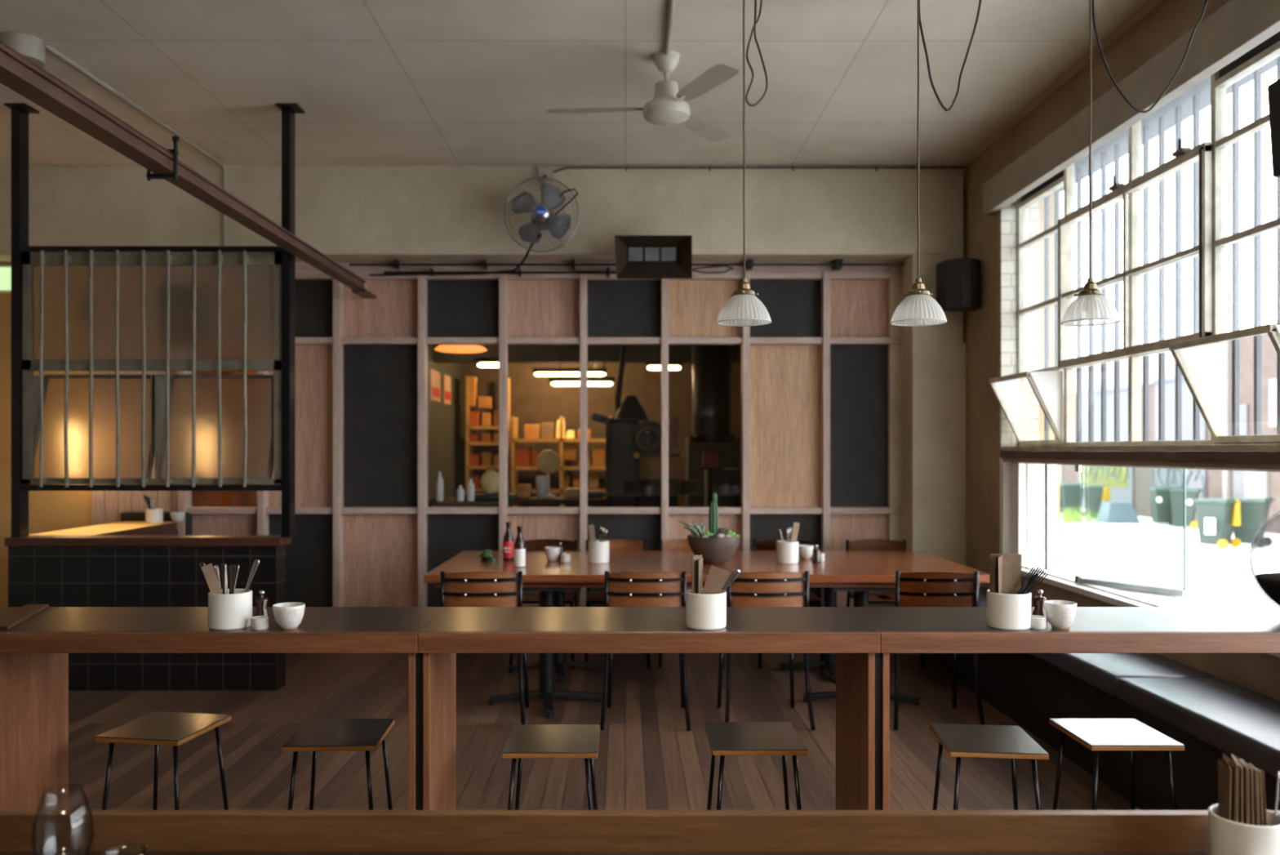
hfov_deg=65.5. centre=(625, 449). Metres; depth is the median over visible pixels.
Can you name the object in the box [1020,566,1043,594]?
fork
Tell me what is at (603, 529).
spoon
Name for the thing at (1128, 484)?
facade
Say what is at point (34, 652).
bar table
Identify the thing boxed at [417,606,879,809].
bar table
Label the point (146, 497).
table knife
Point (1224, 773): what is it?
menu
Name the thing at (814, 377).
wall
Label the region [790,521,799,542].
menu
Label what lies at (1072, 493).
wheelie bin
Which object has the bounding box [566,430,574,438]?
coffee bag
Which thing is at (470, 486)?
bottle
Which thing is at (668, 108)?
ceiling fan
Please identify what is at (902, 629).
bar table
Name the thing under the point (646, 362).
strip light
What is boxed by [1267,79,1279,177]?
wall speaker
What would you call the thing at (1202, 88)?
trim
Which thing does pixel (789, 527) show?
spoon
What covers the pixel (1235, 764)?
menu
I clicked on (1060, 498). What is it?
wheelie bin
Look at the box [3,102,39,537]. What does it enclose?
steel post
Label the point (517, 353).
beam
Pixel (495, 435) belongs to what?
storage box
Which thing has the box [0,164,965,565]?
wall
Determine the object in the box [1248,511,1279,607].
terrarium
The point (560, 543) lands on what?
pepper mill
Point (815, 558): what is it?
pepper mill
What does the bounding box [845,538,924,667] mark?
dining chair
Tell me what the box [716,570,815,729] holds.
dining chair
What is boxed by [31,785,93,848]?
drinking glass
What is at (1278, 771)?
spoon
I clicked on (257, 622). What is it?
salt dish
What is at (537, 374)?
strip light
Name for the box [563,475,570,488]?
coffee bag
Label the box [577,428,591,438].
storage box
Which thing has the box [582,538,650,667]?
dining chair
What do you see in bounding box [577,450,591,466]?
coffee bag
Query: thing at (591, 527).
menu
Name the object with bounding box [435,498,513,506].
countertop
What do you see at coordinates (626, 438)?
coffee roaster
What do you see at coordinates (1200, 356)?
window
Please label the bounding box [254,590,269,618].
pepper mill
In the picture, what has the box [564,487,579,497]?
paper packet
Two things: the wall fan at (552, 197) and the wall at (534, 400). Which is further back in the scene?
the wall at (534, 400)
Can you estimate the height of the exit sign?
0.200 m
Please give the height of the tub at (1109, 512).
0.600 m
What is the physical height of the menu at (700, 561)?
0.195 m
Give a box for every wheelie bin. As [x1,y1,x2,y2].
[1059,481,1071,513]
[1059,482,1088,516]
[1081,484,1111,518]
[1147,486,1182,524]
[1168,488,1203,528]
[1192,497,1243,548]
[1233,497,1275,547]
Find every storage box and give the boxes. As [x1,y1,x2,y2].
[469,411,480,426]
[469,434,480,441]
[469,453,480,465]
[469,475,480,488]
[481,413,492,426]
[481,432,492,441]
[481,452,492,465]
[493,409,498,426]
[493,433,498,441]
[493,454,498,465]
[515,446,531,466]
[524,424,541,438]
[531,450,539,466]
[541,422,555,438]
[557,443,577,460]
[573,478,579,488]
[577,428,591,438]
[591,448,604,466]
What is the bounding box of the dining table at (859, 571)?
[423,550,989,718]
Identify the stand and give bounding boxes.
[697,466,723,506]
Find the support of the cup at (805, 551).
on the dining table at (859, 571)
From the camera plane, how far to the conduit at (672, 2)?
4.78 m
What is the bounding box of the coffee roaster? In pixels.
[591,344,696,506]
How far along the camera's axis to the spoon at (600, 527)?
6.02 m
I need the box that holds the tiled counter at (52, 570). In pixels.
[4,534,291,690]
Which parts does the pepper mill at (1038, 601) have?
chrome knob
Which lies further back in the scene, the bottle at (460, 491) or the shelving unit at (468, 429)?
the shelving unit at (468, 429)
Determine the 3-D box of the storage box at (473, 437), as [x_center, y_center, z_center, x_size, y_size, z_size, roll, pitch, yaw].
[-1.905,-0.148,12.602,0.110,0.094,0.200,0,0,0]
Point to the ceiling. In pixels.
(374, 82)
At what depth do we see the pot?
6.06 m
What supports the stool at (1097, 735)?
on the floor
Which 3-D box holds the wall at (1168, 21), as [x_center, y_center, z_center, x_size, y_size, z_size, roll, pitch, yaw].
[2.654,-0.312,4.850,0.392,3.484,16.900,0,0,0]
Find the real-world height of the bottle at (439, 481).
0.260 m
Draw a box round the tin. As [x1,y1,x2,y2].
[702,452,718,466]
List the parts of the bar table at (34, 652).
panel, panel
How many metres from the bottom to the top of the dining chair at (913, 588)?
0.811 m
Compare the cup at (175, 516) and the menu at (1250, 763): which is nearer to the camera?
the menu at (1250, 763)
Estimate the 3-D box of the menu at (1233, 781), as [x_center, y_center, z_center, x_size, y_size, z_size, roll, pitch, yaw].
[1.051,0.637,1.738,0.015,0.185,0.064,0,0,19]
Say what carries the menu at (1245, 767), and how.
in the jar at (1225, 836)
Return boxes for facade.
[1059,333,1279,533]
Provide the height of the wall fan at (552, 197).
0.759 m
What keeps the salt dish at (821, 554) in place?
on the dining table at (859, 571)
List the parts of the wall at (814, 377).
post, plywood panel, post, plywood panel, black panel, black panel, post, plywood panel, plywood panel, black panel, post, black panel, black panel, post, plywood panel, plywood panel, rail, post, rail, rail, black panel, black panel, post, plywood panel, plywood panel, post, plywood panel, black panel, black panel, post, plywood panel, plywood panel, black panel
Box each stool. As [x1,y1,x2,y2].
[94,711,231,809]
[281,718,395,809]
[502,724,599,809]
[704,721,807,809]
[929,723,1048,809]
[1048,718,1184,809]
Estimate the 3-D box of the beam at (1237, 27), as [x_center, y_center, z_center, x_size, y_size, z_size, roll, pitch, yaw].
[2.425,-1.675,3.130,0.066,0.210,7.060,0,0,0]
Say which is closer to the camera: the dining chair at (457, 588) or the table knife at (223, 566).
the table knife at (223, 566)
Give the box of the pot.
[482,555,493,561]
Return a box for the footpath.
[1059,508,1279,564]
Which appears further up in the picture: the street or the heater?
the heater
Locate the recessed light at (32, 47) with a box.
[0,31,44,67]
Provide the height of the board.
0.012 m
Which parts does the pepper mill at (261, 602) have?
chrome knob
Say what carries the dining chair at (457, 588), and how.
on the floor
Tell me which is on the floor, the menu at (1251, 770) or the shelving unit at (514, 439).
the shelving unit at (514, 439)
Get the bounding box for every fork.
[1016,566,1035,594]
[1017,568,1037,594]
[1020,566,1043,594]
[1024,568,1047,593]
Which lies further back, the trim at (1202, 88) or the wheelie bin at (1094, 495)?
the wheelie bin at (1094, 495)
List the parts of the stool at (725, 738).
leg, leg, seat, seat, leg, leg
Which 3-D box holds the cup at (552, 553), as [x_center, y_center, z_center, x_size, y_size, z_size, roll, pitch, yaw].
[-0.448,0.637,6.086,0.096,0.085,0.096,0,0,0]
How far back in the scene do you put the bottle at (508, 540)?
6.11 m
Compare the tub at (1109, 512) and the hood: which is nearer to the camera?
the hood
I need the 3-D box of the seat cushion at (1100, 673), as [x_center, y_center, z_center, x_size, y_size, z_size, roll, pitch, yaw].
[2.237,0.983,4.830,0.435,0.095,1.432,0,0,0]
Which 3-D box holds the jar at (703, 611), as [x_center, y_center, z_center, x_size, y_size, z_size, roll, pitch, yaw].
[0.246,0.486,3.040,0.124,0.108,0.124,0,0,0]
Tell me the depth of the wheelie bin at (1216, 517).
21.15 m
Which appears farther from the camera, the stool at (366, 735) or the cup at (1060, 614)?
the stool at (366, 735)
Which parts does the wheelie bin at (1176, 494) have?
lid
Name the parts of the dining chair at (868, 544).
leg, seat frame, seat, backrest, leg, leg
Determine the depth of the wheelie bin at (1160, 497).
27.44 m
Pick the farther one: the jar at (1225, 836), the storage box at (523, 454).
the storage box at (523, 454)
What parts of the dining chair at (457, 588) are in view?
leg, rail, rail, backrest, leg, leg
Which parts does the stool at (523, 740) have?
leg, leg, seat, seat, leg, leg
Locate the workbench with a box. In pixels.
[427,496,605,506]
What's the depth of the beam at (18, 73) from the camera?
3.91 m
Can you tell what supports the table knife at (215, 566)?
in the jar at (228, 611)
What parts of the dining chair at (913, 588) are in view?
leg, backrest, rail, rail, leg, leg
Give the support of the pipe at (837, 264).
attached to the wall at (348, 213)
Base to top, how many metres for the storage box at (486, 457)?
0.171 m
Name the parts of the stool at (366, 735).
leg, leg, seat, seat, leg, leg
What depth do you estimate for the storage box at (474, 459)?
12.50 m
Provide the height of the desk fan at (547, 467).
0.496 m
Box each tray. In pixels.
[455,493,516,501]
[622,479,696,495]
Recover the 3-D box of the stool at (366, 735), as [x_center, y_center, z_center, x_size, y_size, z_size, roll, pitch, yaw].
[-0.990,1.205,3.460,0.319,0.452,0.331,0,0,-2]
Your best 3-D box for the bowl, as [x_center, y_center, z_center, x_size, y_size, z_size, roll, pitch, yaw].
[0.528,0.596,5.975,0.316,0.168,0.316,0,0,0]
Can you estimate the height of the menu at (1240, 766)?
0.183 m
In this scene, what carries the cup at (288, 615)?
on the bar table at (34, 652)
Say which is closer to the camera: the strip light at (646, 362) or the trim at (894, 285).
the trim at (894, 285)
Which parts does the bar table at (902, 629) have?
panel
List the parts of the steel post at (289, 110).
plate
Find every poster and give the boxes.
[430,368,439,402]
[443,374,451,404]
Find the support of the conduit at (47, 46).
attached to the ceiling
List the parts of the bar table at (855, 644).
panel, panel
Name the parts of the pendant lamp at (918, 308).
cord, lamp shade, swag cord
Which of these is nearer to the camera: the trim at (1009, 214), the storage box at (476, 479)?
the trim at (1009, 214)
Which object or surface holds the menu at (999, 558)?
in the jar at (1008, 611)
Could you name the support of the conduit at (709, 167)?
attached to the wall at (348, 213)
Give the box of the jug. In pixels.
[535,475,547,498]
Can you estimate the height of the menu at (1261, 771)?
0.172 m
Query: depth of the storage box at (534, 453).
12.38 m
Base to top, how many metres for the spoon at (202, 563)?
0.189 m
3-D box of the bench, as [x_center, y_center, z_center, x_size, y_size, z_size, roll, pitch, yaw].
[2.237,1.183,3.750,0.435,0.495,6.700,0,0,0]
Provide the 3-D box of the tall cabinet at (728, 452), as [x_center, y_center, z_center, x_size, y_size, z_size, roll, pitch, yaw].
[1.017,1.021,11.695,0.598,2.337,0.500,0,0,0]
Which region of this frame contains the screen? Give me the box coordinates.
[20,245,281,490]
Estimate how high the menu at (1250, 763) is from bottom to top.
0.178 m
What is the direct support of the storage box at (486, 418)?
on the shelving unit at (468, 429)
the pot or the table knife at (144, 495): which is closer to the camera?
the pot
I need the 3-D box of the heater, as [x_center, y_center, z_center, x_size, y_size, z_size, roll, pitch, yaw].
[0.351,-1.325,7.064,0.856,0.297,0.444,0,0,0]
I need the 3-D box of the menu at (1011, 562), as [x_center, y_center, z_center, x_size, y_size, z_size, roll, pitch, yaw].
[1.166,0.424,3.065,0.096,0.208,0.029,0,0,0]
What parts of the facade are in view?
white render panel, roller door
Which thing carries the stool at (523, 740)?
on the floor
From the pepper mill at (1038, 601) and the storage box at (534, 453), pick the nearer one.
the pepper mill at (1038, 601)
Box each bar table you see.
[0,606,58,615]
[0,606,446,809]
[0,809,1279,854]
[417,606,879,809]
[844,606,1279,809]
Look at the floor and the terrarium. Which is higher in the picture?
the terrarium
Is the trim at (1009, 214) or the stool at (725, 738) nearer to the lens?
the stool at (725, 738)
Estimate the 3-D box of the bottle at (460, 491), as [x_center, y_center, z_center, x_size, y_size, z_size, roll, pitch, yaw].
[-1.470,0.385,8.850,0.070,0.140,0.070,0,0,0]
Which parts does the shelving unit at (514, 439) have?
shelf, shelf, shelf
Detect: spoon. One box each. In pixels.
[199,561,207,582]
[244,559,259,592]
[597,525,602,541]
[600,527,605,541]
[603,528,608,541]
[777,528,783,542]
[784,528,789,542]
[788,526,791,542]
[1273,770,1279,825]
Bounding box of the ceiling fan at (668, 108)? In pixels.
[546,50,738,142]
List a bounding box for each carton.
[469,376,477,407]
[477,395,491,408]
[515,484,531,497]
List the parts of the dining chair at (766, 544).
leg, leg, backrest, seat, leg, seat frame, leg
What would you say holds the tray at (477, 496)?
on the countertop at (451, 502)
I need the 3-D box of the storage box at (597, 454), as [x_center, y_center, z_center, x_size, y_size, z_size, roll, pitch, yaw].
[-0.338,0.095,12.503,0.159,0.229,0.250,0,0,0]
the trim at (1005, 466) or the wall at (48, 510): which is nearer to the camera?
the trim at (1005, 466)
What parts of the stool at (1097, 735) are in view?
leg, leg, seat, seat, leg, leg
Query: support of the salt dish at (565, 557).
on the dining table at (859, 571)
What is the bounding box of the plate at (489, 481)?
[479,469,498,493]
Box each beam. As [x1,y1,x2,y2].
[0,40,376,297]
[434,344,741,363]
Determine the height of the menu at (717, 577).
0.184 m
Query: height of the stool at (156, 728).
0.452 m
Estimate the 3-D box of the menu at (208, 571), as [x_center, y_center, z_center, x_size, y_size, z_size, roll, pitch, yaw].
[-1.238,0.438,3.017,0.090,0.190,0.015,0,0,-12]
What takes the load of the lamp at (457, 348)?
hanging from the ceiling
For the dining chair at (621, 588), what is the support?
on the floor
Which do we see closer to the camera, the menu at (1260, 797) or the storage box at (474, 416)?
the menu at (1260, 797)
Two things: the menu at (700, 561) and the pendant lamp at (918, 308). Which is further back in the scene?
the pendant lamp at (918, 308)
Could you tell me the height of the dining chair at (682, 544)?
0.811 m
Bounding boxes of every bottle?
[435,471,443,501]
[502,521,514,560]
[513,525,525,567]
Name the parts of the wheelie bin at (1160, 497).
lid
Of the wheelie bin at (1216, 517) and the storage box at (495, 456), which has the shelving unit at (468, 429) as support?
the storage box at (495, 456)
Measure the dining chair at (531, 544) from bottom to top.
0.811 m
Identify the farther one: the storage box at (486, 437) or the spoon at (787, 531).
the storage box at (486, 437)
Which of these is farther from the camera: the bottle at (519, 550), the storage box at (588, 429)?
the storage box at (588, 429)
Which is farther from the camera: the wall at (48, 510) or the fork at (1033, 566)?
the wall at (48, 510)
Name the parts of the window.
jamb frame, hopper sash, rail, rail, pivot sash, rail, frame, sill, black infill panel, hopper sash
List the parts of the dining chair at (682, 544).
leg, leg, backrest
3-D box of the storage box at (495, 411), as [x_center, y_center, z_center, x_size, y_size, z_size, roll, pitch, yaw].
[-1.603,-0.401,12.602,0.110,0.198,0.200,0,0,0]
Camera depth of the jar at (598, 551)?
5.96 m
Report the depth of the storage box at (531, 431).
12.38 m
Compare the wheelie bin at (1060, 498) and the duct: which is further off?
the wheelie bin at (1060, 498)
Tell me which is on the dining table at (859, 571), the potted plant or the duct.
the potted plant
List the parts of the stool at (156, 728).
leg, leg, seat, seat, leg, leg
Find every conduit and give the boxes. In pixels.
[44,43,226,245]
[553,165,965,342]
[664,0,675,55]
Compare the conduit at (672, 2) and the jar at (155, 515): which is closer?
the conduit at (672, 2)
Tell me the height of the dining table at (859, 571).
0.750 m
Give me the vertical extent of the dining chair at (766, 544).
0.811 m
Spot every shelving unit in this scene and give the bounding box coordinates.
[465,376,510,493]
[511,416,611,506]
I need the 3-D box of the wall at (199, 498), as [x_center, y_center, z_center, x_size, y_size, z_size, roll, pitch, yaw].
[-3.325,-0.070,8.700,1.950,3.000,1.600,0,0,0]
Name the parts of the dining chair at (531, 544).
leg, seat, seat frame, backrest, leg, leg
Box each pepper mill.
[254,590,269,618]
[558,542,563,558]
[812,544,820,563]
[1032,589,1048,622]
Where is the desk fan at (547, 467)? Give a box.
[536,449,559,497]
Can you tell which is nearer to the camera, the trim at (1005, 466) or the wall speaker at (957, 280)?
the trim at (1005, 466)
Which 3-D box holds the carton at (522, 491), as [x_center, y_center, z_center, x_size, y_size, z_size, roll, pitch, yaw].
[-1.041,0.422,10.200,0.140,0.140,0.200,0,0,0]
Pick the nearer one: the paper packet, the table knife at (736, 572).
the table knife at (736, 572)
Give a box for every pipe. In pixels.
[349,258,904,270]
[383,266,616,277]
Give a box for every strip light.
[475,344,498,367]
[532,363,607,376]
[549,344,614,386]
[644,344,682,369]
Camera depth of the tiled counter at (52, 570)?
5.91 m
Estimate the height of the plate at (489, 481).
0.212 m
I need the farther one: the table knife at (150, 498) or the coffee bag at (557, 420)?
the coffee bag at (557, 420)
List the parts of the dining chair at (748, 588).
leg, leg, backrest, rail, rail, leg, leg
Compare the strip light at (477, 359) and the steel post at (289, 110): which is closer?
the steel post at (289, 110)
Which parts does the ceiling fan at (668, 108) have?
blade, blade, blade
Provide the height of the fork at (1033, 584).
0.168 m
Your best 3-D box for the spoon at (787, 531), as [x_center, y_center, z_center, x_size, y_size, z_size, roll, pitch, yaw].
[0.978,0.570,6.005,0.035,0.196,0.012,0,0,-26]
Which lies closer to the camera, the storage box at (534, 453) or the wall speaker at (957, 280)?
the wall speaker at (957, 280)
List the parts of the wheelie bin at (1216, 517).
lid, yellow lid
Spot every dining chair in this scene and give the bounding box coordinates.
[440,570,528,724]
[509,538,581,667]
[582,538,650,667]
[600,570,690,730]
[656,538,724,667]
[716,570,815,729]
[748,538,824,667]
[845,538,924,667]
[893,570,985,729]
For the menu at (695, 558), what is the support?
in the jar at (703, 611)
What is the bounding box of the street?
[1059,526,1279,606]
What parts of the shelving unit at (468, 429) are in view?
shelf, shelf, shelf, shelf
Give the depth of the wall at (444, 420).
11.81 m
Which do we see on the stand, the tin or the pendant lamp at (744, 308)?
the tin
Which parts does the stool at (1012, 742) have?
leg, leg, seat, seat, leg, leg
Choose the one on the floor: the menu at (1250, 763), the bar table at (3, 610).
the bar table at (3, 610)
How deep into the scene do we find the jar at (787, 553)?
5.94 m
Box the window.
[988,31,1279,657]
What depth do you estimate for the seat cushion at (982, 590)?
6.31 m
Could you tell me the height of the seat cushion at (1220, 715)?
0.095 m
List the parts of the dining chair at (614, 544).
leg, leg, seat, seat frame, backrest, leg, leg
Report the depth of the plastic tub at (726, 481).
10.20 m
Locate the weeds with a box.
[1059,505,1098,524]
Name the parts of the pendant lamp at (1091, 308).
cord, lamp shade, swag cord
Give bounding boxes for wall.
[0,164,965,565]
[0,262,177,606]
[177,262,902,606]
[191,370,257,506]
[427,344,461,506]
[461,363,741,506]
[965,0,1279,700]
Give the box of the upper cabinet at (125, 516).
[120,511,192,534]
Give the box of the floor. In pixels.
[68,653,1141,809]
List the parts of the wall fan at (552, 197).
power cord, fan blade, fan blade, motor, arm, fan blade, fan blade, pull handle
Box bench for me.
[917,586,1279,809]
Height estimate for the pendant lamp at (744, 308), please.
1.642 m
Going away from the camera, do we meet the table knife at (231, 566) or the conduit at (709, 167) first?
the table knife at (231, 566)
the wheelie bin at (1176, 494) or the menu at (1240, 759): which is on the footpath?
the wheelie bin at (1176, 494)
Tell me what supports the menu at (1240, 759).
in the jar at (1225, 836)
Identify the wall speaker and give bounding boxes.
[936,257,980,311]
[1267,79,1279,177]
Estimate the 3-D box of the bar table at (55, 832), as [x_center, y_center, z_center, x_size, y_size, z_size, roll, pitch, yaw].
[-0.100,1.052,1.407,4.200,0.756,0.913,0,0,0]
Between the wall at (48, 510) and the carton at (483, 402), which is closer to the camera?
the wall at (48, 510)
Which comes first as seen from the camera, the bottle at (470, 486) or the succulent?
the succulent
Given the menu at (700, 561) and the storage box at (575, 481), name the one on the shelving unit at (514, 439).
the storage box at (575, 481)
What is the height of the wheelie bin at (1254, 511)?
1.060 m
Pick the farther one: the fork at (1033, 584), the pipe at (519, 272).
the pipe at (519, 272)
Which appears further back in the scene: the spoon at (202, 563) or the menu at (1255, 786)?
the spoon at (202, 563)
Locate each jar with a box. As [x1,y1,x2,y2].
[145,507,163,522]
[208,588,252,630]
[588,539,608,563]
[685,588,726,630]
[776,540,798,564]
[986,589,1031,630]
[1208,803,1279,854]
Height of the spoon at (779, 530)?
0.190 m
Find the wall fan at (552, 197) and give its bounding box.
[368,167,579,276]
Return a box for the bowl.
[687,533,740,564]
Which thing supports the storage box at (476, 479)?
on the shelving unit at (468, 429)
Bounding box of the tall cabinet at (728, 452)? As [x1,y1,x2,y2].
[685,436,739,506]
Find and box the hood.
[614,235,692,278]
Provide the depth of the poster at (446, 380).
11.92 m
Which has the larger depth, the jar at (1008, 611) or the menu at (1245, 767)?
the jar at (1008, 611)
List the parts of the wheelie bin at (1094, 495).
lid, yellow lid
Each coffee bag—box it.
[555,419,565,438]
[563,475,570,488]
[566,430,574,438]
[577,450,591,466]
[587,473,598,488]
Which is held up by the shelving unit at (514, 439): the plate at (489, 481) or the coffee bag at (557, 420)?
the coffee bag at (557, 420)
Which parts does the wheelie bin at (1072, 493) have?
lid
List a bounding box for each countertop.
[29,520,177,534]
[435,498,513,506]
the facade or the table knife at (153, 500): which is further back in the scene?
the facade
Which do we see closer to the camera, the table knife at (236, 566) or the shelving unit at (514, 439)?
the table knife at (236, 566)
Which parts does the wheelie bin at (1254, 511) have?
lid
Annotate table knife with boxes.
[142,494,150,509]
[145,496,151,509]
[149,497,153,509]
[152,498,155,508]
[212,564,222,590]
[219,563,226,594]
[226,575,228,594]
[228,564,234,593]
[231,563,239,593]
[721,568,740,590]
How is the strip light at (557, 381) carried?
hanging from the ceiling
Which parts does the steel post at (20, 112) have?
plate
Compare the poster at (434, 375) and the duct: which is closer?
the duct
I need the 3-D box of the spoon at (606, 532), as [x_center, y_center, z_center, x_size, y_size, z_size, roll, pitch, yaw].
[-0.134,0.574,6.018,0.062,0.190,0.021,0,0,-10]
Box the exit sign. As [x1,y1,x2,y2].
[0,265,10,293]
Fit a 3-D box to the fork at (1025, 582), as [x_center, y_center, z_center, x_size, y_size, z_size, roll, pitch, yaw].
[1.195,0.447,3.030,0.120,0.167,0.002,0,0,0]
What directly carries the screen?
attached to the steel post at (20, 112)
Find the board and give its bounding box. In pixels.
[0,604,48,630]
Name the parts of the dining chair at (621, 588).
leg, leg, rail, rail, backrest, leg, leg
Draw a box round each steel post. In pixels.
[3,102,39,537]
[275,102,304,537]
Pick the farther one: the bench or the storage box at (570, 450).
the storage box at (570, 450)
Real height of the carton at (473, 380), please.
0.382 m
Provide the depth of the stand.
9.74 m
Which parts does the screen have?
hopper pane, hopper sash, pane, hopper sash, hopper pane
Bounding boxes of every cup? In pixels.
[169,511,185,521]
[272,601,305,629]
[544,546,559,561]
[798,544,813,559]
[1044,600,1076,629]
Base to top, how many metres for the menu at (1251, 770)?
0.181 m
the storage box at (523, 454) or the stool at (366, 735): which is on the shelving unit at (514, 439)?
the storage box at (523, 454)
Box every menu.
[200,563,222,594]
[587,524,595,541]
[691,554,702,593]
[697,557,702,593]
[701,564,731,594]
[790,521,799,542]
[989,553,1022,594]
[997,554,1003,593]
[1217,760,1231,819]
[1219,757,1236,821]
[1222,753,1238,822]
[1226,755,1247,823]
[1230,755,1243,822]
[1239,758,1249,824]
[1240,758,1253,824]
[1248,762,1259,825]
[1252,767,1257,825]
[1255,767,1267,826]
[1257,769,1263,825]
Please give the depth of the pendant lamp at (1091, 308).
3.23 m
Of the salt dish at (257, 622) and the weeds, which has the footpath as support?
the weeds
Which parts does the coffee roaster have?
loading arm, rail knob, brass rail, pale gauge panel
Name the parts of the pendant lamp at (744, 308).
lamp shade, cord, swag cord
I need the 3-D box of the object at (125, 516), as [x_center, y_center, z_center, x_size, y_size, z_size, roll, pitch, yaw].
[-3.516,0.884,7.462,0.513,0.836,0.070,0,0,0]
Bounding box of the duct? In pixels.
[688,344,736,442]
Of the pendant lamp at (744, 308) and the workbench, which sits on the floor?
the workbench
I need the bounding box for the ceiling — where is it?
[0,0,1163,165]
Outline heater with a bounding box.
[614,235,733,278]
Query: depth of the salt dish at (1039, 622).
3.00 m
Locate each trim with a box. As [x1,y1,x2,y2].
[887,262,902,606]
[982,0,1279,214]
[1000,199,1039,446]
[1000,457,1056,563]
[1059,57,1276,191]
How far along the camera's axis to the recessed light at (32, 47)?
4.91 m
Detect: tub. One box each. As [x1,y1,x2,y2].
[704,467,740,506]
[1096,501,1140,523]
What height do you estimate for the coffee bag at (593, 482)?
0.200 m
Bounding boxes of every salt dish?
[250,615,268,629]
[560,552,570,562]
[819,552,824,561]
[1030,614,1046,629]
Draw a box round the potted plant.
[678,492,740,564]
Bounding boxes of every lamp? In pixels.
[434,344,486,353]
[716,0,771,326]
[890,0,981,326]
[1060,0,1208,326]
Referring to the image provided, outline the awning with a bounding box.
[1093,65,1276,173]
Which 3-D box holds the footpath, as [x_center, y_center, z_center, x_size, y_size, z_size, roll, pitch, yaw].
[36.100,2.170,25.000,47.800,0.160,130.000,0,0,0]
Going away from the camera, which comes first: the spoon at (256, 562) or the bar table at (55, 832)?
the bar table at (55, 832)
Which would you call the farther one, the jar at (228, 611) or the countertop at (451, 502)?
the countertop at (451, 502)
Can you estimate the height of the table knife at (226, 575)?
0.175 m
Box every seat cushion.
[978,586,1033,606]
[1028,653,1215,697]
[1117,677,1279,780]
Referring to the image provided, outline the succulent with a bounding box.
[479,548,495,561]

